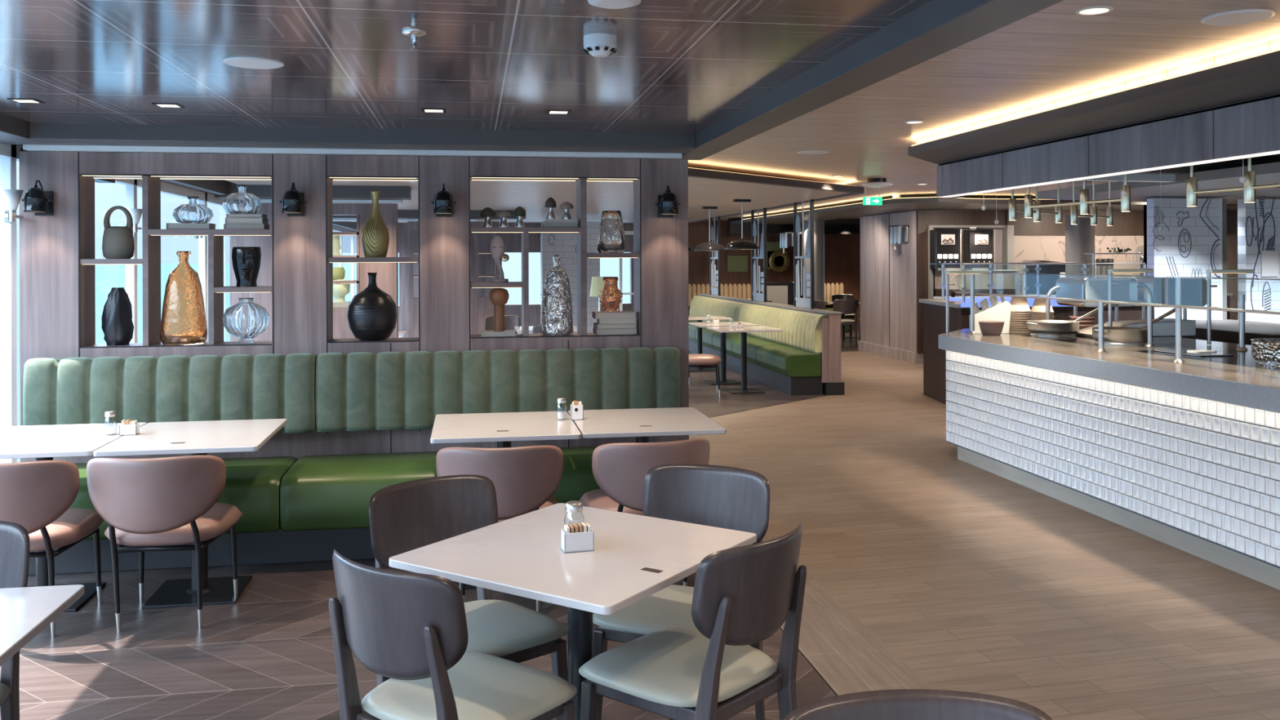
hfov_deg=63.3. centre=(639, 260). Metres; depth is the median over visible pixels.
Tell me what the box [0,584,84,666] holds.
dining table
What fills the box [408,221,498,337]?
wall
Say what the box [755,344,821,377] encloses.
seat cushion
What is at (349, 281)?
shelf
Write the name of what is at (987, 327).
bowl
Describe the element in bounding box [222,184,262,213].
glass vase
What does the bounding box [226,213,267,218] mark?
book
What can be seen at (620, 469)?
upholstered chair
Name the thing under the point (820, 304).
dining chair
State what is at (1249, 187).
rail
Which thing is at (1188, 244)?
tiled wall
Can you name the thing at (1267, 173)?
ceiling
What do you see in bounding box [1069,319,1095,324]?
bowl
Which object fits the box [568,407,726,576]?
dining table
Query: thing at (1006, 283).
cabinet
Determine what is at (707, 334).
seat cushion
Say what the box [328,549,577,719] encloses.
dining chair
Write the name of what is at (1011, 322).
bowl
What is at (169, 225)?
book
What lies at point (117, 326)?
vase
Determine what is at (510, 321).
dining chair
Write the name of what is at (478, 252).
shelf
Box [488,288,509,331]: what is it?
ornament
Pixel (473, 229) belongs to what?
shelf
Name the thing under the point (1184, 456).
serving counter
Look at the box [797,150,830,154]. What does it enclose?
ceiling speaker
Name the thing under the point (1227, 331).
countertop
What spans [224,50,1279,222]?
ceiling
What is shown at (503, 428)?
dining table
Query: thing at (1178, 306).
guard
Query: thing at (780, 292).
base cabinet
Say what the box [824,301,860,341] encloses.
dining table
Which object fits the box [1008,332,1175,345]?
cooktop
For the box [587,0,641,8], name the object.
ceiling speaker
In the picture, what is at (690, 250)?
pendant lamp
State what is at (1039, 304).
bowl
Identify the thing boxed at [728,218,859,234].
trim
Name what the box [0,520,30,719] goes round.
dining chair
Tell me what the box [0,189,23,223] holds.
lamp
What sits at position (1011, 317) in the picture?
bowl
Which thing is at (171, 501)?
upholstered chair
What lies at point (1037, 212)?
pendant lights
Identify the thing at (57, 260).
wall
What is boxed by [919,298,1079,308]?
island countertop
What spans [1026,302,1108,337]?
saute pan
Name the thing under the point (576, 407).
caddy
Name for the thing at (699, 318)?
dining table
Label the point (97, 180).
roller blind
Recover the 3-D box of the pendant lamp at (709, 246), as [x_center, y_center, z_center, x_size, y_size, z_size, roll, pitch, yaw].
[0.969,-0.438,14.444,0.420,0.610,0.420,0,0,-9]
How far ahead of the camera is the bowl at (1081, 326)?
8.57 m
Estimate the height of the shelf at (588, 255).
0.028 m
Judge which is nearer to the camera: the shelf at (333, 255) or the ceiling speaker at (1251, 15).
the ceiling speaker at (1251, 15)
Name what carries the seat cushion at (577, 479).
on the banquette at (305, 508)
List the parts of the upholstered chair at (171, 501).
leg, leg, backrest, seat frame, seat, leg, leg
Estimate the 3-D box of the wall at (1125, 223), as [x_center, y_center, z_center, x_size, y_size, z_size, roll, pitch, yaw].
[6.576,0.307,15.934,4.898,2.140,0.100,0,0,-9]
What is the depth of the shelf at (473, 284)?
5.93 m
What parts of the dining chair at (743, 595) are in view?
leg, seat, seat frame, leg, backrest, leg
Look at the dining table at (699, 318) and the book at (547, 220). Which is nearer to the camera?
the book at (547, 220)
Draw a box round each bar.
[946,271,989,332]
[1107,269,1153,326]
[1205,269,1254,344]
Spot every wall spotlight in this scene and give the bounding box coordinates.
[22,180,53,215]
[280,182,306,216]
[431,183,456,217]
[655,185,680,217]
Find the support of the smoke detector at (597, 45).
attached to the ceiling at (677, 66)
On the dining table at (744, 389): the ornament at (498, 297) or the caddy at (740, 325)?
the caddy at (740, 325)
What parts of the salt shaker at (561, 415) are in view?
lid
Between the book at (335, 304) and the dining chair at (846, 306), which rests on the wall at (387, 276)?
the book at (335, 304)
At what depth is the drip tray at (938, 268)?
15.23 m
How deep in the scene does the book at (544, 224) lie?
6.02 m
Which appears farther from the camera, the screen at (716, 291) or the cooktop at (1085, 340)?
the screen at (716, 291)
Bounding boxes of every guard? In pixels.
[939,262,1084,299]
[955,272,1279,362]
[960,262,1148,302]
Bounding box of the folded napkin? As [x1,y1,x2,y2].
[1186,349,1217,352]
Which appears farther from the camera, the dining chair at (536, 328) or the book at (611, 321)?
the dining chair at (536, 328)
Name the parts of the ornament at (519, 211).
stem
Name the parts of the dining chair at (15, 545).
seat, leg, backrest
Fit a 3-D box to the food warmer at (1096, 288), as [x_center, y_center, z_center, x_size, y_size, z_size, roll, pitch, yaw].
[3.860,0.364,8.782,0.500,0.435,0.404,0,0,-9]
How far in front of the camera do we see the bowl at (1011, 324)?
8.38 m
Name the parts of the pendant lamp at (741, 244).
lamp shade, rod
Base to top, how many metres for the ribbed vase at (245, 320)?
0.251 m
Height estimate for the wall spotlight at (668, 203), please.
0.184 m
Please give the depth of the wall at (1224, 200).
11.16 m
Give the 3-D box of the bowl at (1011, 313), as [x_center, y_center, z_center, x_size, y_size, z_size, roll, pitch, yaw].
[3.091,0.374,8.467,0.194,0.123,0.194,0,0,-9]
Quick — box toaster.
[1022,260,1065,294]
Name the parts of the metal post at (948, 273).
post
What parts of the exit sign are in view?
panel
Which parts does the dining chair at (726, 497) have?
leg, seat frame, seat, backrest, leg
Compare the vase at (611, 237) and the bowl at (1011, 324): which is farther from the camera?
the bowl at (1011, 324)
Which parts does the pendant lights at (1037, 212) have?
rod, rod, rod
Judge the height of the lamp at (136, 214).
0.170 m
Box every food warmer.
[1055,276,1137,320]
[1133,276,1206,319]
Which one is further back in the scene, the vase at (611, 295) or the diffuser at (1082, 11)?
the vase at (611, 295)
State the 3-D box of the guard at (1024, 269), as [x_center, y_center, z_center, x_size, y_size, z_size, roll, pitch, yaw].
[4.314,0.237,11.001,2.110,0.417,0.370,0,0,-9]
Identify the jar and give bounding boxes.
[103,410,116,434]
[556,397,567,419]
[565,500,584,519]
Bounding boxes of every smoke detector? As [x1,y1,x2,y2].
[582,33,617,57]
[892,194,900,198]
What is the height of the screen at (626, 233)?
2.120 m
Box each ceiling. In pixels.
[0,0,931,133]
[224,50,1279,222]
[398,0,1279,223]
[730,197,1237,224]
[1037,161,1279,204]
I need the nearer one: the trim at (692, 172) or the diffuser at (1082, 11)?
the diffuser at (1082, 11)
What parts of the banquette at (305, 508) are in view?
backrest, backrest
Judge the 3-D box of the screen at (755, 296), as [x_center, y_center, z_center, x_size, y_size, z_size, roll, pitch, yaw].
[1.731,-0.073,15.125,0.036,1.345,0.696,0,0,-9]
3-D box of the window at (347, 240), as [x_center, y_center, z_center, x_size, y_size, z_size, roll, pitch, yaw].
[-3.785,0.473,7.995,0.006,2.040,31.000,0,0,-9]
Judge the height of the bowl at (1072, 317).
0.052 m
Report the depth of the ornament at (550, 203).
6.06 m
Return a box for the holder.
[968,291,1011,333]
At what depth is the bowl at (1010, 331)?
8.39 m
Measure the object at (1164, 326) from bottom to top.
0.120 m
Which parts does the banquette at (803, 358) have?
backrest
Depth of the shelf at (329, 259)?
5.82 m
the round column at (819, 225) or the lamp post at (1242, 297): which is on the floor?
the round column at (819, 225)
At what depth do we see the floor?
4.62 m
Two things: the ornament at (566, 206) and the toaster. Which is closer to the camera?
the ornament at (566, 206)
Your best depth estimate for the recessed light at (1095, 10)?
3.59 m
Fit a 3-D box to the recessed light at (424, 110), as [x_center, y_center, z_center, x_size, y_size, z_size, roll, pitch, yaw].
[-0.962,-0.697,4.844,0.110,0.003,0.110,0,0,-9]
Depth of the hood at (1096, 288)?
8.60 m
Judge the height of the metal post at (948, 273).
0.512 m
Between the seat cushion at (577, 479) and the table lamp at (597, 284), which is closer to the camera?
the seat cushion at (577, 479)
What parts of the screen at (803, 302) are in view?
post, post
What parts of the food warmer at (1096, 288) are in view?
leg, glass, leg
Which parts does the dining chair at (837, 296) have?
backrest, seat frame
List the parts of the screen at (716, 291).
post, post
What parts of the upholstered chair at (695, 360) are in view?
seat frame, seat, leg, leg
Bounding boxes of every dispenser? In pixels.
[1095,258,1102,276]
[1102,258,1107,277]
[1107,258,1113,277]
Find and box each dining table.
[0,422,146,612]
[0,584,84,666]
[93,418,287,608]
[388,502,756,719]
[430,410,581,589]
[514,325,577,332]
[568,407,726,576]
[688,315,731,371]
[688,321,759,384]
[706,325,782,394]
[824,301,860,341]
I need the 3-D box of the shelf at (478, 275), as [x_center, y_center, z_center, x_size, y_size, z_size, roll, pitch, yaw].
[-2.347,0.232,15.849,0.260,0.028,0.232,0,0,-9]
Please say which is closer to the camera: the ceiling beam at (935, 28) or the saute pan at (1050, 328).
the ceiling beam at (935, 28)
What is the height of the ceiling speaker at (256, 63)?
0.006 m
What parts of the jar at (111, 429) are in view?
lid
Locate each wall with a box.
[18,151,688,462]
[230,203,398,341]
[398,222,633,330]
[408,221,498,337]
[541,221,599,333]
[688,220,860,329]
[857,210,1237,363]
[915,209,1143,352]
[1013,235,1238,319]
[1143,198,1226,319]
[1146,196,1279,323]
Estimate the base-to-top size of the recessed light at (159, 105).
0.003 m
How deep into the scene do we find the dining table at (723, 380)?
13.16 m
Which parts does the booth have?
backrest, seat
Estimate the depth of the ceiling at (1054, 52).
5.16 m
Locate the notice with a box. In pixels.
[1261,250,1278,276]
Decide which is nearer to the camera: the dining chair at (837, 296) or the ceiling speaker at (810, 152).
the ceiling speaker at (810, 152)
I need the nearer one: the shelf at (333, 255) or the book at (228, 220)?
the book at (228, 220)
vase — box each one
[101,287,133,346]
[102,205,134,258]
[172,196,213,222]
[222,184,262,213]
[222,297,269,343]
[231,246,261,286]
[333,235,341,255]
[333,266,345,279]
[333,279,350,302]
[346,272,397,340]
[360,191,389,257]
[596,210,625,253]
[598,276,622,311]
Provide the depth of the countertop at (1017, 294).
15.51 m
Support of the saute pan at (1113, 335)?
on the serving counter at (1184, 456)
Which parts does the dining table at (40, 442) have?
plate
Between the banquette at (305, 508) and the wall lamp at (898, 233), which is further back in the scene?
the wall lamp at (898, 233)
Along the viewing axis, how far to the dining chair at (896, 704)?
1.68 m
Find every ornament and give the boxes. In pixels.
[480,207,495,226]
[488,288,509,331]
[496,210,511,226]
[513,206,525,226]
[544,196,556,218]
[559,201,573,218]
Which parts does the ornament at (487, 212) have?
stem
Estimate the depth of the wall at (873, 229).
16.47 m
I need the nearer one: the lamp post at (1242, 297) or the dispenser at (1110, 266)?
the lamp post at (1242, 297)
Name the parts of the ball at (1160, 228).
cord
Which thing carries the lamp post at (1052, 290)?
on the serving counter at (1184, 456)
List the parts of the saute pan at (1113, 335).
long handle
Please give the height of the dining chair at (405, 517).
0.855 m
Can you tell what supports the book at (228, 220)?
on the book at (226, 226)
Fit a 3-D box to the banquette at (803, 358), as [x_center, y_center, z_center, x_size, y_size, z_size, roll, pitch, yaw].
[1.455,1.077,15.292,0.699,0.955,6.880,0,0,-9]
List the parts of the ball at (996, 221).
cord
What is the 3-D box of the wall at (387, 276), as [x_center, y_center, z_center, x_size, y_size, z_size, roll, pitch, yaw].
[-3.345,0.494,10.721,1.640,2.155,0.240,0,0,-9]
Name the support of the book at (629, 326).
on the book at (597, 331)
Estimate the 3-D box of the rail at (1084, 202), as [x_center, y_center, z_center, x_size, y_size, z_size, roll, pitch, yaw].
[2.864,-0.580,6.859,0.064,0.561,1.002,0,0,-16]
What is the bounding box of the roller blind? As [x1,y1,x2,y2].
[20,148,115,182]
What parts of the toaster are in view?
dial panel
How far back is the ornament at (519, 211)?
6.04 m
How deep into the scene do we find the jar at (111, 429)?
4.85 m
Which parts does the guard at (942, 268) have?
post, post, rail, post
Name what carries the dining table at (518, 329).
on the floor
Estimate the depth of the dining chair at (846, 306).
18.48 m
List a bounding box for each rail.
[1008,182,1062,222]
[1024,173,1130,217]
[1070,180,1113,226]
[1186,157,1279,206]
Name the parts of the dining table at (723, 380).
plate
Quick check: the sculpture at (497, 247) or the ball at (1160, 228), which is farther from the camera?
the ball at (1160, 228)
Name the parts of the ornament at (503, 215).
stem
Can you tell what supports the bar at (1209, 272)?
on the serving counter at (1184, 456)
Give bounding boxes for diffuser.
[13,99,38,102]
[157,104,178,106]
[424,109,443,112]
[549,111,567,113]
[801,151,826,153]
[861,182,893,187]
[1080,8,1108,13]
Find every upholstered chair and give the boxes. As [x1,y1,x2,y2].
[0,460,104,637]
[86,455,242,632]
[435,445,563,611]
[578,438,709,586]
[688,354,721,397]
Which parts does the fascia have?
panel, panel, panel, rail, panel, panel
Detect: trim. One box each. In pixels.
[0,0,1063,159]
[22,144,681,159]
[160,179,525,231]
[260,199,418,221]
[688,168,863,222]
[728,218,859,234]
[859,209,915,346]
[1219,198,1279,319]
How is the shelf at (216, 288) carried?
attached to the wall at (57, 260)
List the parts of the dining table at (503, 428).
plate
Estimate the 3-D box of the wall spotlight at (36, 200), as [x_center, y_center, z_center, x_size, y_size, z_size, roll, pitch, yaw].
[-3.164,-0.331,5.456,0.136,0.184,0.173,0,0,-9]
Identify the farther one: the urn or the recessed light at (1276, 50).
the urn
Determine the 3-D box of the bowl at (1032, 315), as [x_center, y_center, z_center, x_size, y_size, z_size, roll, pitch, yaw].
[3.368,0.410,8.694,0.194,0.123,0.194,0,0,-9]
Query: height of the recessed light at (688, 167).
0.014 m
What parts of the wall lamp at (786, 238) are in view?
wall plate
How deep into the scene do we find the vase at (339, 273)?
10.68 m
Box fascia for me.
[936,93,1279,198]
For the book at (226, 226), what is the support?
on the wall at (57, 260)
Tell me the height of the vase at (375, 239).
0.377 m
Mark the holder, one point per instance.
(997, 311)
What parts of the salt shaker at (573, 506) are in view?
lid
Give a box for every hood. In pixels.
[1022,260,1065,266]
[1055,276,1137,306]
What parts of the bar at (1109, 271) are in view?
post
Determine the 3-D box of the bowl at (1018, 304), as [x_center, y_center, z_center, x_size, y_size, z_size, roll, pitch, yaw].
[3.091,0.355,8.467,0.194,0.123,0.194,0,0,-9]
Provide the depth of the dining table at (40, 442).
4.76 m
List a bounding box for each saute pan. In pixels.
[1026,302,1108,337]
[1091,307,1175,345]
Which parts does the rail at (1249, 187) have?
rod, rod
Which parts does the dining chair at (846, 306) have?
backrest, seat, seat frame, leg, leg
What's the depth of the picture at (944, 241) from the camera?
15.26 m
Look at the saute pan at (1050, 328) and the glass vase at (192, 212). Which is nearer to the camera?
the glass vase at (192, 212)
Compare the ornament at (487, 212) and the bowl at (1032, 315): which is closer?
the ornament at (487, 212)
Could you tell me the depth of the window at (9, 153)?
5.56 m
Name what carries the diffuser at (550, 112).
attached to the recessed light at (548, 112)
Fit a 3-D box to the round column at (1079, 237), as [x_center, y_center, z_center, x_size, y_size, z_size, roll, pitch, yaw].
[6.092,0.459,14.366,0.380,2.160,0.380,0,0,-9]
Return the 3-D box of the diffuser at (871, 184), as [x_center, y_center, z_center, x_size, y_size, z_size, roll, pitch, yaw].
[2.529,-0.806,11.081,0.330,0.045,0.330,0,0,-9]
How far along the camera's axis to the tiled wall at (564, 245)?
17.05 m
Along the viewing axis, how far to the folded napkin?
6.44 m
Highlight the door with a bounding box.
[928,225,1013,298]
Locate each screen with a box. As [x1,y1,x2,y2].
[540,231,633,311]
[709,216,720,295]
[751,208,766,302]
[793,199,814,308]
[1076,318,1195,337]
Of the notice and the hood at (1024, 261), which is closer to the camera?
the notice
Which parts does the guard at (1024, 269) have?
post, post, rail, post, post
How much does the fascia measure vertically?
0.258 m
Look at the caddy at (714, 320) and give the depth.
13.21 m
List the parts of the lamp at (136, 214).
lamp shade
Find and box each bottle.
[160,251,208,345]
[541,254,573,335]
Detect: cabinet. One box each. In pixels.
[755,281,803,305]
[934,269,1017,296]
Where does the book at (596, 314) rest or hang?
on the book at (611, 321)
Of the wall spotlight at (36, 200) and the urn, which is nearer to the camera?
the wall spotlight at (36, 200)
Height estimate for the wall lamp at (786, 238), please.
0.370 m
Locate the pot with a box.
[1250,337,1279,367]
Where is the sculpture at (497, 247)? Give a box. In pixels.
[489,234,509,282]
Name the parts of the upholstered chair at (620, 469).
seat, leg, backrest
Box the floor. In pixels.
[0,329,1279,719]
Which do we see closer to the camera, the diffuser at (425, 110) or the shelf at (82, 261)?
the diffuser at (425, 110)
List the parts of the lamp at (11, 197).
lamp shade, arm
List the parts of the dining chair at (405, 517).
leg, backrest, leg, seat, seat frame, leg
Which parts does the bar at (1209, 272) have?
post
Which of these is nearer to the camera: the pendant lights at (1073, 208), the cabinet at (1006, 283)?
the pendant lights at (1073, 208)
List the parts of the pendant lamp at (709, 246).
lamp shade, rod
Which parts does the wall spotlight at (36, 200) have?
wall plate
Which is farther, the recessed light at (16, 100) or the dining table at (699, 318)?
the dining table at (699, 318)
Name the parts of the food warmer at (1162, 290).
leg, glass, leg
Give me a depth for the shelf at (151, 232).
5.68 m
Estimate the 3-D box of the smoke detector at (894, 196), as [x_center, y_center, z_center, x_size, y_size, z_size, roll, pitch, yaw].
[3.418,-0.841,13.830,0.109,0.062,0.104,0,0,-9]
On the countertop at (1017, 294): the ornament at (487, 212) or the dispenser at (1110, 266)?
the dispenser at (1110, 266)
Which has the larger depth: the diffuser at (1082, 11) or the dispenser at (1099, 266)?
the dispenser at (1099, 266)
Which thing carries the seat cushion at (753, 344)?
on the banquette at (803, 358)
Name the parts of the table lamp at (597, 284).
lamp shade, stem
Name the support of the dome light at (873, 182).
attached to the ceiling at (1054, 52)
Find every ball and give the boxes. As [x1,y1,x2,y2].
[994,191,999,224]
[1120,174,1127,195]
[1158,169,1163,231]
[1239,158,1247,182]
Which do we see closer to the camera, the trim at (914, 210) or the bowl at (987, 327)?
the bowl at (987, 327)
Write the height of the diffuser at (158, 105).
0.001 m
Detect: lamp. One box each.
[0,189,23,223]
[127,208,142,232]
[589,276,604,311]
[688,246,693,252]
[694,206,724,250]
[724,199,759,249]
[778,231,793,253]
[888,225,908,249]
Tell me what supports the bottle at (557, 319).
on the wall at (57, 260)
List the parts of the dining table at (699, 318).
plate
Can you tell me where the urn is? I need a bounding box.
[1132,248,1143,277]
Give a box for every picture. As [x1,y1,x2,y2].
[942,238,954,244]
[975,237,987,244]
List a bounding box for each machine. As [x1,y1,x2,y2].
[929,229,961,270]
[963,229,995,270]
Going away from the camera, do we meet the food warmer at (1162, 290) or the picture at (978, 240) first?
the food warmer at (1162, 290)
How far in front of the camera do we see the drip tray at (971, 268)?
15.31 m
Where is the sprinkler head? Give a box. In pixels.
[402,28,426,50]
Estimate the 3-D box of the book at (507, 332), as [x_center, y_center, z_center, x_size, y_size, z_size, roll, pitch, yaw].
[-0.825,0.425,6.036,0.200,0.026,0.150,0,0,-9]
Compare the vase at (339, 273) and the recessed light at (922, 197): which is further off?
the recessed light at (922, 197)
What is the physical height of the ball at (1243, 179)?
0.458 m
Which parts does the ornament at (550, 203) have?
stem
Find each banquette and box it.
[21,346,681,575]
[688,293,844,395]
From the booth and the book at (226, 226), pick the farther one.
the booth
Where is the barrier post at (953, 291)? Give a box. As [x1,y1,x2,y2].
[951,289,955,297]
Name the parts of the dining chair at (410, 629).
leg, backrest, leg, seat frame, seat, leg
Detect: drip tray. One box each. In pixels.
[937,267,960,270]
[970,267,987,270]
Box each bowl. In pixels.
[978,320,1004,335]
[1008,327,1028,330]
[1008,329,1030,332]
[1009,297,1031,311]
[1009,318,1031,320]
[1009,320,1027,323]
[1009,323,1027,325]
[1009,325,1027,328]
[1010,311,1031,314]
[1010,314,1031,316]
[1010,315,1031,319]
[1030,314,1053,317]
[1031,298,1054,312]
[1031,311,1053,315]
[1031,316,1054,319]
[1069,315,1095,320]
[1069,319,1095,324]
[1079,324,1095,329]
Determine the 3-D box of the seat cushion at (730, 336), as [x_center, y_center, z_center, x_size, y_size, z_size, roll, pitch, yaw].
[1.384,1.206,14.921,0.439,0.279,1.190,0,0,-9]
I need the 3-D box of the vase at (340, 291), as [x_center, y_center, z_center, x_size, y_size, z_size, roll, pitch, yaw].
[-3.119,0.314,10.758,0.223,0.233,0.223,0,0,-9]
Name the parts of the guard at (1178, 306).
post, post, rail, shelf glass, post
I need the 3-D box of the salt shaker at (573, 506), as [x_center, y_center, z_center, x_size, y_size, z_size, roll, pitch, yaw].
[-0.189,0.753,2.983,0.060,0.115,0.060,0,0,-9]
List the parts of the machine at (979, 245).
trim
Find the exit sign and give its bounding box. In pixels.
[862,182,882,204]
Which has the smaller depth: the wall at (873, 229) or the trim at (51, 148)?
the trim at (51, 148)
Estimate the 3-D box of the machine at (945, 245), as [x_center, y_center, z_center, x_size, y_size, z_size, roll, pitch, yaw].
[4.529,-0.156,15.363,0.400,0.600,0.270,0,0,-9]
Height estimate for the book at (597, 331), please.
0.034 m
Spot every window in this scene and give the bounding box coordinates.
[0,143,356,463]
[337,231,356,301]
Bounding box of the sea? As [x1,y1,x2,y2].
[17,262,399,462]
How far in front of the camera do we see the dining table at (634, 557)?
2.86 m
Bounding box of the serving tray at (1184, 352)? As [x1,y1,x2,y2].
[1152,348,1234,356]
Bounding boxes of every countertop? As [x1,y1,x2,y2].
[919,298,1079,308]
[934,269,1017,271]
[937,334,1279,413]
[1015,293,1232,296]
[1015,293,1232,319]
[1173,319,1279,345]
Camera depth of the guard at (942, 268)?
11.88 m
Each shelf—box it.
[80,258,142,264]
[148,229,271,235]
[213,285,271,292]
[327,257,418,262]
[333,231,359,235]
[333,255,359,257]
[333,280,359,283]
[470,226,580,233]
[470,281,523,287]
[477,251,490,253]
[477,274,494,276]
[586,253,639,257]
[1084,246,1141,276]
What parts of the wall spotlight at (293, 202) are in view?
wall plate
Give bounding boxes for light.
[6,98,44,103]
[151,103,184,107]
[421,108,446,113]
[546,110,571,114]
[688,167,852,186]
[742,196,1055,219]
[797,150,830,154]
[861,177,893,187]
[904,120,924,124]
[911,48,1279,146]
[916,38,1279,143]
[1075,5,1113,15]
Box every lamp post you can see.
[1045,285,1060,319]
[1134,281,1155,346]
[1235,294,1248,350]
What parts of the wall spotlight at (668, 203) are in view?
wall plate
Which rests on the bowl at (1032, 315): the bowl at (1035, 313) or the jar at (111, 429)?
the bowl at (1035, 313)
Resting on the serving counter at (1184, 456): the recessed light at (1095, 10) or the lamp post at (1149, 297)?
the lamp post at (1149, 297)
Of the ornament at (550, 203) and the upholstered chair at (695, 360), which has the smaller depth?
the ornament at (550, 203)
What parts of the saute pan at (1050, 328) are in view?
long handle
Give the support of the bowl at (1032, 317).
on the bowl
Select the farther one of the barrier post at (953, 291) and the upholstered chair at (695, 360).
the barrier post at (953, 291)
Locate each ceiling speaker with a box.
[223,57,284,69]
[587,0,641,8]
[1200,8,1275,26]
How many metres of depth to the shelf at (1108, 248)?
11.23 m
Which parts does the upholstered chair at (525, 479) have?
leg, backrest, seat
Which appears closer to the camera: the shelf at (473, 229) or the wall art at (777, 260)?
the shelf at (473, 229)
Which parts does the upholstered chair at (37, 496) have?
backrest, leg, seat frame, seat, leg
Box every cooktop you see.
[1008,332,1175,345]
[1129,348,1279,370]
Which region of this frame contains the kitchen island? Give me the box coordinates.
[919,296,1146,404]
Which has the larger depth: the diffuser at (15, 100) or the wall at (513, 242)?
the wall at (513, 242)
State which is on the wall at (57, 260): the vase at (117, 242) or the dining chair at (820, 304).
the vase at (117, 242)
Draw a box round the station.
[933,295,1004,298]
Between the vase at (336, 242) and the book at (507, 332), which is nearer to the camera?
the book at (507, 332)
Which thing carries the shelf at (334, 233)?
attached to the wall at (387, 276)
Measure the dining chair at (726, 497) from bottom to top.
0.855 m
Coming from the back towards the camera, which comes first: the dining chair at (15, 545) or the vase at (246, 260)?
the vase at (246, 260)
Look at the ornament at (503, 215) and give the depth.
6.02 m
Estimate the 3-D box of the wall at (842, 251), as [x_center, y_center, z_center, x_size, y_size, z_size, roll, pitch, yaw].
[5.641,0.315,22.296,9.700,2.450,2.200,0,0,-9]
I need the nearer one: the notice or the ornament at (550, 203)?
the ornament at (550, 203)
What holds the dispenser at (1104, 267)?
on the countertop at (1017, 294)
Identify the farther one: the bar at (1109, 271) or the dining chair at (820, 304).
the dining chair at (820, 304)
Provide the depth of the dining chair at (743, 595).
2.68 m
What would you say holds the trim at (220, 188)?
attached to the wall at (513, 242)
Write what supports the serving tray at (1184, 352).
on the serving counter at (1184, 456)
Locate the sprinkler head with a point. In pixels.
(414, 33)
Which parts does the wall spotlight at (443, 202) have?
wall plate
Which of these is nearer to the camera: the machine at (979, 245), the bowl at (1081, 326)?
the bowl at (1081, 326)
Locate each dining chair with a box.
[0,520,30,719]
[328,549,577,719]
[368,474,568,686]
[484,315,519,333]
[532,324,573,333]
[578,522,806,719]
[592,463,769,719]
[782,688,1052,719]
[814,299,844,347]
[831,293,854,336]
[833,298,858,346]
[858,319,860,341]
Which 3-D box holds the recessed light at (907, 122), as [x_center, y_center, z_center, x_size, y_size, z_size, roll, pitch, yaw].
[1.716,-0.863,6.491,0.120,0.006,0.120,0,0,-9]
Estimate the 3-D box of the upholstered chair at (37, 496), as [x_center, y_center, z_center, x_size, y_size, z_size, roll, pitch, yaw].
[-2.624,1.188,4.413,0.556,0.764,0.645,0,0,-9]
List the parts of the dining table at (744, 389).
plate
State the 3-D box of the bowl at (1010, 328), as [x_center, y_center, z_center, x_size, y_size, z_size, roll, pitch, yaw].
[3.091,0.503,8.467,0.194,0.123,0.194,0,0,-9]
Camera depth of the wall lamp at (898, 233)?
15.89 m
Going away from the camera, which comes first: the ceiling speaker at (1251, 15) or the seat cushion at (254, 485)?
the ceiling speaker at (1251, 15)
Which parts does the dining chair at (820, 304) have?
backrest, leg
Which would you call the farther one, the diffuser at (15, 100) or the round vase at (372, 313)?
the round vase at (372, 313)
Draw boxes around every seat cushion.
[69,456,297,540]
[280,451,438,531]
[552,446,600,503]
[688,320,697,343]
[694,327,719,350]
[711,332,757,357]
[732,337,781,366]
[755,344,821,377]
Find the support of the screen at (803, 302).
on the banquette at (803, 358)
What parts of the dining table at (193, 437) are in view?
plate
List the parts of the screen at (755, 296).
post, post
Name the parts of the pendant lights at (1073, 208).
rod, rod, rod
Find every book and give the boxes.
[166,222,215,229]
[223,223,269,229]
[225,217,268,224]
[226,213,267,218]
[333,301,350,307]
[480,329,515,337]
[542,222,577,226]
[545,218,577,223]
[591,311,635,319]
[592,327,637,334]
[593,322,636,328]
[596,318,636,324]
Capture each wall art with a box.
[727,255,747,271]
[766,241,790,271]
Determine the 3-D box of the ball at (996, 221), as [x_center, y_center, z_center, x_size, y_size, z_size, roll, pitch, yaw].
[2.782,-0.566,8.103,0.036,0.568,0.036,0,0,-9]
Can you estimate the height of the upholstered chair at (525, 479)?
0.764 m
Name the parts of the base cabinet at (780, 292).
panel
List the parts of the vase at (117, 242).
handle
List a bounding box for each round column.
[803,220,824,301]
[1065,215,1094,277]
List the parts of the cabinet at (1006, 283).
panel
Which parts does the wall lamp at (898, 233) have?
wall plate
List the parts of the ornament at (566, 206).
stem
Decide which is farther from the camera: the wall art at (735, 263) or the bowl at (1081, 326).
the wall art at (735, 263)
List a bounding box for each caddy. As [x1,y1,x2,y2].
[119,419,139,435]
[560,522,594,552]
[570,400,583,420]
[712,318,719,324]
[736,322,743,328]
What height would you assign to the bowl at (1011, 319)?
0.123 m
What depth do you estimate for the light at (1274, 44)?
5.04 m
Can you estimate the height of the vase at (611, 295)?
0.207 m
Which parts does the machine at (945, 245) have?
trim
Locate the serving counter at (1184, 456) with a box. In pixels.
[937,328,1279,590]
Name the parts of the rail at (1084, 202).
rod, rod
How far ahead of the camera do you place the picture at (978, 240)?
15.35 m
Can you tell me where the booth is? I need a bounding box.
[688,282,849,332]
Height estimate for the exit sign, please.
0.285 m
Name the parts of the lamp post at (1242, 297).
post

